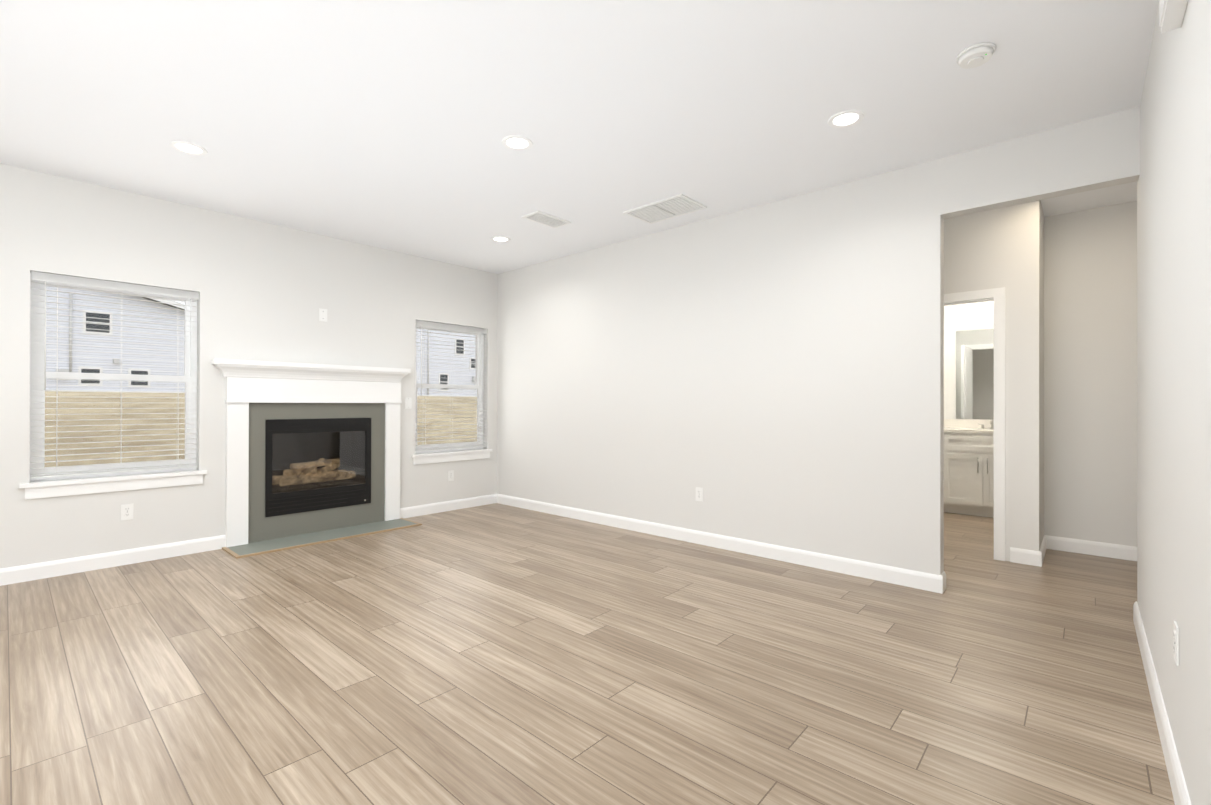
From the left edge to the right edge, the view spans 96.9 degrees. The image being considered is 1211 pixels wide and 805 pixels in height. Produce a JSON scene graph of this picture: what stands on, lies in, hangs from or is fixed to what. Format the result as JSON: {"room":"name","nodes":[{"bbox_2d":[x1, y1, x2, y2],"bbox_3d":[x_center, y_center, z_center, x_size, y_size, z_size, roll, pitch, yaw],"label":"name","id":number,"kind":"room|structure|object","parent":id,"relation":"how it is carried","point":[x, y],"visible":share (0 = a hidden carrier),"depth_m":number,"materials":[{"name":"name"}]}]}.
{"room":"living room","nodes":[
{"label":"living room","id":0,"kind":"room"},
{"bbox_2d":[0,163,497,568],"bbox_3d":[-3.916,-0.183,3.616,0.160,2.740,7.910,0,0,42],"label":"wall","id":1,"kind":"structure","parent":0,"point":[266,290],"depth_m":4.32,"materials":[{"name":"white paint"}]},
{"bbox_2d":[19,271,206,498],"bbox_3d":[-3.579,-0.118,3.965,0.187,1.523,1.010,0,0,42],"label":"window","id":2,"kind":"structure","parent":1,"relation":"in","point":[56,481],"depth_m":3.90,"materials":[{"name":"white plastic"}]},
{"bbox_2d":[0,535,225,585],"bbox_3d":[-4.721,1.128,2.583,0.015,0.108,4.845,0,0,42],"label":"baseboard","id":3,"kind":"structure","parent":1,"relation":"attached to","point":[23,573],"depth_m":3.85,"materials":[{"name":"white wood"}]},
{"bbox_2d":[121,503,133,519],"bbox_3d":[-3.512,0.803,3.941,0.008,0.115,0.070,0,0,42],"label":"electrical outlet","id":4,"kind":"object","parent":1,"relation":"attached to","point":[127,511],"visible":1,"depth_m":3.94,"materials":[{"name":"white plastic"}]},
{"bbox_2d":[319,308,326,321],"bbox_3d":[-2.607,-0.807,4.957,0.006,0.115,0.070,0,0,42],"label":"electrical outlet plate","id":5,"kind":"object","parent":1,"relation":"attached to","point":[322,314],"visible":1,"depth_m":4.96,"materials":[{"name":"white plastic"}]},
{"bbox_2d":[405,397,411,408],"bbox_3d":[-2.048,0.005,5.580,0.010,0.115,0.070,0,0,42],"label":"light switch","id":6,"kind":"object","parent":1,"relation":"attached to","point":[408,403],"visible":1,"depth_m":5.58,"materials":[{"name":"white plastic"}]},
{"bbox_2d":[400,494,495,517],"bbox_3d":[-1.720,1.143,5.945,0.015,0.108,1.203,0,0,42],"label":"baseboard","id":7,"kind":"structure","parent":1,"relation":"attached to","point":[407,512],"depth_m":5.90,"materials":[{"name":"white wood"}]},
{"bbox_2d":[448,470,453,480],"bbox_3d":[-1.714,0.812,5.956,0.008,0.115,0.070,0,0,42],"label":"electrical outlet","id":8,"kind":"object","parent":1,"relation":"attached to","point":[451,475],"visible":1,"depth_m":5.96,"materials":[{"name":"white plastic"}]},
{"bbox_2d":[411,320,491,464],"bbox_3d":[-1.739,-0.109,6.027,0.187,1.523,1.008,0,0,42],"label":"window","id":9,"kind":"structure","parent":1,"relation":"in","point":[425,453],"depth_m":6.03,"materials":[{"name":"white plastic"}]},
{"bbox_2d":[0,0,1158,273],"bbox_3d":[-0.073,-1.608,2.665,7.160,0.120,11.600,0,0,42],"label":"ceiling","id":10,"kind":"structure","parent":0,"point":[388,124],"depth_m":2.75,"materials":[{"name":"white paint"}]},
{"bbox_2d":[169,140,207,155],"bbox_3d":[-2.537,-1.548,3.269,0.184,0.006,0.184,0,0,42],"label":"recessed light","id":11,"kind":"object","parent":10,"relation":"in","point":[190,148],"visible":0.96,"depth_m":3.26,"materials":[{"name":"white"}]},
{"bbox_2d":[491,236,510,241],"bbox_3d":[-0.989,-1.540,5.064,0.184,0.006,0.184,0,0,42],"label":"recessed light","id":12,"kind":"object","parent":10,"relation":"in","point":[500,239],"visible":1,"depth_m":5.06,"materials":[{"name":"white"}]},
{"bbox_2d":[502,135,532,150],"bbox_3d":[-0.525,-1.544,3.196,0.184,0.006,0.184,0,0,42],"label":"recessed light","id":13,"kind":"object","parent":10,"relation":"in","point":[517,142],"visible":1,"depth_m":3.19,"materials":[{"name":"white"}]},
{"bbox_2d":[522,210,570,227],"bbox_3d":[-0.496,-1.538,4.516,0.205,0.012,0.370,0,0,42],"label":"ceiling vent","id":14,"kind":"object","parent":10,"relation":"in","point":[543,218],"visible":1,"depth_m":4.50,"materials":[{"name":"white metal"}]},
{"bbox_2d":[623,193,706,223],"bbox_3d":[0.472,-1.536,4.283,0.560,0.012,0.360,0,0,42],"label":"ceiling vent","id":15,"kind":"object","parent":10,"relation":"in","point":[667,208],"visible":1,"depth_m":4.26,"materials":[{"name":"white metal"}]},
{"bbox_2d":[828,109,863,127],"bbox_3d":[1.307,-1.541,2.921,0.184,0.006,0.184,0,0,42],"label":"recessed light","id":16,"kind":"object","parent":10,"relation":"in","point":[845,118],"visible":1,"depth_m":2.92,"materials":[{"name":"white"}]},
{"bbox_2d":[956,42,995,68],"bbox_3d":[1.636,-1.525,2.373,0.144,0.040,0.144,0,0,42],"label":"smoke detector","id":17,"kind":"object","parent":10,"relation":"attached to","point":[976,55],"visible":1,"depth_m":2.35,"materials":[{"name":"white plastic"}]},
{"bbox_2d":[0,503,1174,804],"bbox_3d":[-0.079,1.252,2.658,7.160,0.120,11.600,0,0,42],"label":"floor","id":18,"kind":"structure","parent":0,"point":[496,653],"depth_m":2.32,"materials":[{"name":"brown wood"}]},
{"bbox_2d":[211,358,421,558],"bbox_3d":[-2.620,0.424,4.927,0.828,1.538,1.644,0,0,42],"label":"fireplace","id":19,"kind":"object","parent":18,"relation":"on","point":[312,454],"visible":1,"depth_m":4.82,"materials":[{"name":"white wood"}]},
{"bbox_2d":[944,419,993,517],"bbox_3d":[4.067,0.695,5.874,1.024,1.026,0.616,0,0,42],"label":"bathroom vanity","id":20,"kind":"object","parent":18,"relation":"on","point":[968,466],"visible":0.5,"depth_m":5.72,"materials":[{"name":"white wood"}]},
{"bbox_2d":[497,107,1139,574],"bbox_3d":[0.779,-0.171,4.653,5.464,2.740,0.110,0,0,42],"label":"wall","id":21,"kind":"structure","parent":0,"point":[771,373],"depth_m":4.12,"materials":[{"name":"white paint"}]},
{"bbox_2d":[696,487,702,501],"bbox_3d":[0.795,0.779,4.554,0.070,0.115,0.008,0,0,42],"label":"electrical outlet","id":22,"kind":"object","parent":21,"relation":"attached to","point":[699,493],"visible":1,"depth_m":4.55,"materials":[{"name":"white plastic"}]},
{"bbox_2d":[496,494,945,593],"bbox_3d":[0.407,1.145,4.896,4.585,0.108,0.015,0,0,42],"label":"baseboard","id":23,"kind":"structure","parent":21,"relation":"attached to","point":[848,566],"depth_m":4.20,"materials":[{"name":"white wood"}]},
{"bbox_2d":[944,204,1019,560],"bbox_3d":[2.556,-0.168,4.590,1.560,2.740,0.110,0,0,42],"label":"wall","id":24,"kind":"structure","parent":0,"point":[997,248],"depth_m":4.14,"materials":[{"name":"white paint"}]},
{"bbox_2d":[944,287,1004,560],"bbox_3d":[2.742,0.164,4.422,0.896,2.077,0.148,0,0,42],"label":"door frame","id":25,"kind":"structure","parent":24,"relation":"attached to","point":[996,296],"depth_m":4.09,"materials":[{"name":"white wood"}]},
{"bbox_2d":[956,329,993,418],"bbox_3d":[4.365,-0.320,6.024,0.730,1.020,0.007,0,0,42],"label":"mirror","id":26,"kind":"object","parent":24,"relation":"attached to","point":[974,374],"visible":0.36,"depth_m":6.14,"materials":[{"name":"clear glass"}]},
{"bbox_2d":[1020,200,1043,550],"bbox_3d":[3.999,-0.164,4.946,0.120,2.740,2.564,0,0,42],"label":"wall","id":27,"kind":"structure","parent":0,"point":[1031,213],"depth_m":3.99,"materials":[{"name":"white paint"}]},
{"bbox_2d":[1036,535,1047,566],"bbox_3d":[3.396,1.149,4.167,0.015,0.108,0.639,0,0,42],"label":"baseboard","id":28,"kind":"structure","parent":27,"relation":"attached to","point":[1040,554],"depth_m":4.00,"materials":[{"name":"white wood"}]},
{"bbox_2d":[1044,201,1136,546],"bbox_3d":[4.419,-0.166,3.816,2.010,2.740,0.110,0,0,42],"label":"wall","id":29,"kind":"structure","parent":0,"point":[1090,374],"depth_m":4.23,"materials":[{"name":"white paint"}]},
{"bbox_2d":[1048,536,1136,560],"bbox_3d":[4.333,1.150,3.803,1.900,0.108,0.015,0,0,42],"label":"baseboard","id":30,"kind":"structure","parent":29,"relation":"attached to","point":[1117,551],"depth_m":4.23,"materials":[{"name":"white wood"}]},
{"bbox_2d":[1137,0,1210,804],"bbox_3d":[0.288,-0.184,-0.083,0.110,2.740,7.990,0,0,42],"label":"wall","id":31,"kind":"structure","parent":0,"point":[1173,382],"depth_m":1.65,"materials":[{"name":"white paint"}]},
{"bbox_2d":[1133,601,1190,804],"bbox_3d":[0.320,1.132,0.027,0.041,0.108,7.805,0,0,42],"label":"baseboard","id":32,"kind":"structure","parent":31,"relation":"attached to","point":[1175,773],"depth_m":1.88,"materials":[{"name":"white wood"}]},
{"bbox_2d":[1159,0,1187,33],"bbox_3d":[1.614,-1.240,1.523,0.046,0.255,0.225,0,0,42],"label":"box","id":33,"kind":"object","parent":31,"relation":"attached to","point":[1171,14],"visible":1,"depth_m":1.55,"materials":[{"name":"white"}]},
{"bbox_2d":[1173,621,1178,665],"bbox_3d":[1.763,0.743,1.659,0.008,0.115,0.070,0,0,42],"label":"electrical outlet","id":34,"kind":"object","parent":31,"relation":"attached to","point":[1176,642],"visible":1,"depth_m":1.64,"materials":[{"name":"white plastic"}]},
{"label":"outside","id":35,"kind":"structure","parent":0,"visible":0},
{"bbox_2d":[44,391,476,466],"bbox_3d":[-23.739,0.680,26.459,59.840,1.750,120.000,0,0,42],"label":"fence","id":36,"kind":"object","parent":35,"point":[138,418],"depth_m":6.96,"materials":[{"name":"beige wood"}]},
{"bbox_2d":[46,286,184,392],"bbox_3d":[-29.187,-3.373,23.968,9.930,6.720,18.900,0,0,42],"label":"house","id":37,"kind":"structure","parent":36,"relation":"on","point":[168,361],"depth_m":24.61,"materials":[{"name":"grey"}]},
{"bbox_2d":[416,328,476,396],"bbox_3d":[-12.537,-4.691,42.622,9.930,9.520,16.900,0,0,42],"label":"house","id":38,"kind":"structure","parent":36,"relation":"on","point":[440,374],"depth_m":37.43,"materials":[{"name":"grey"}]}
]}

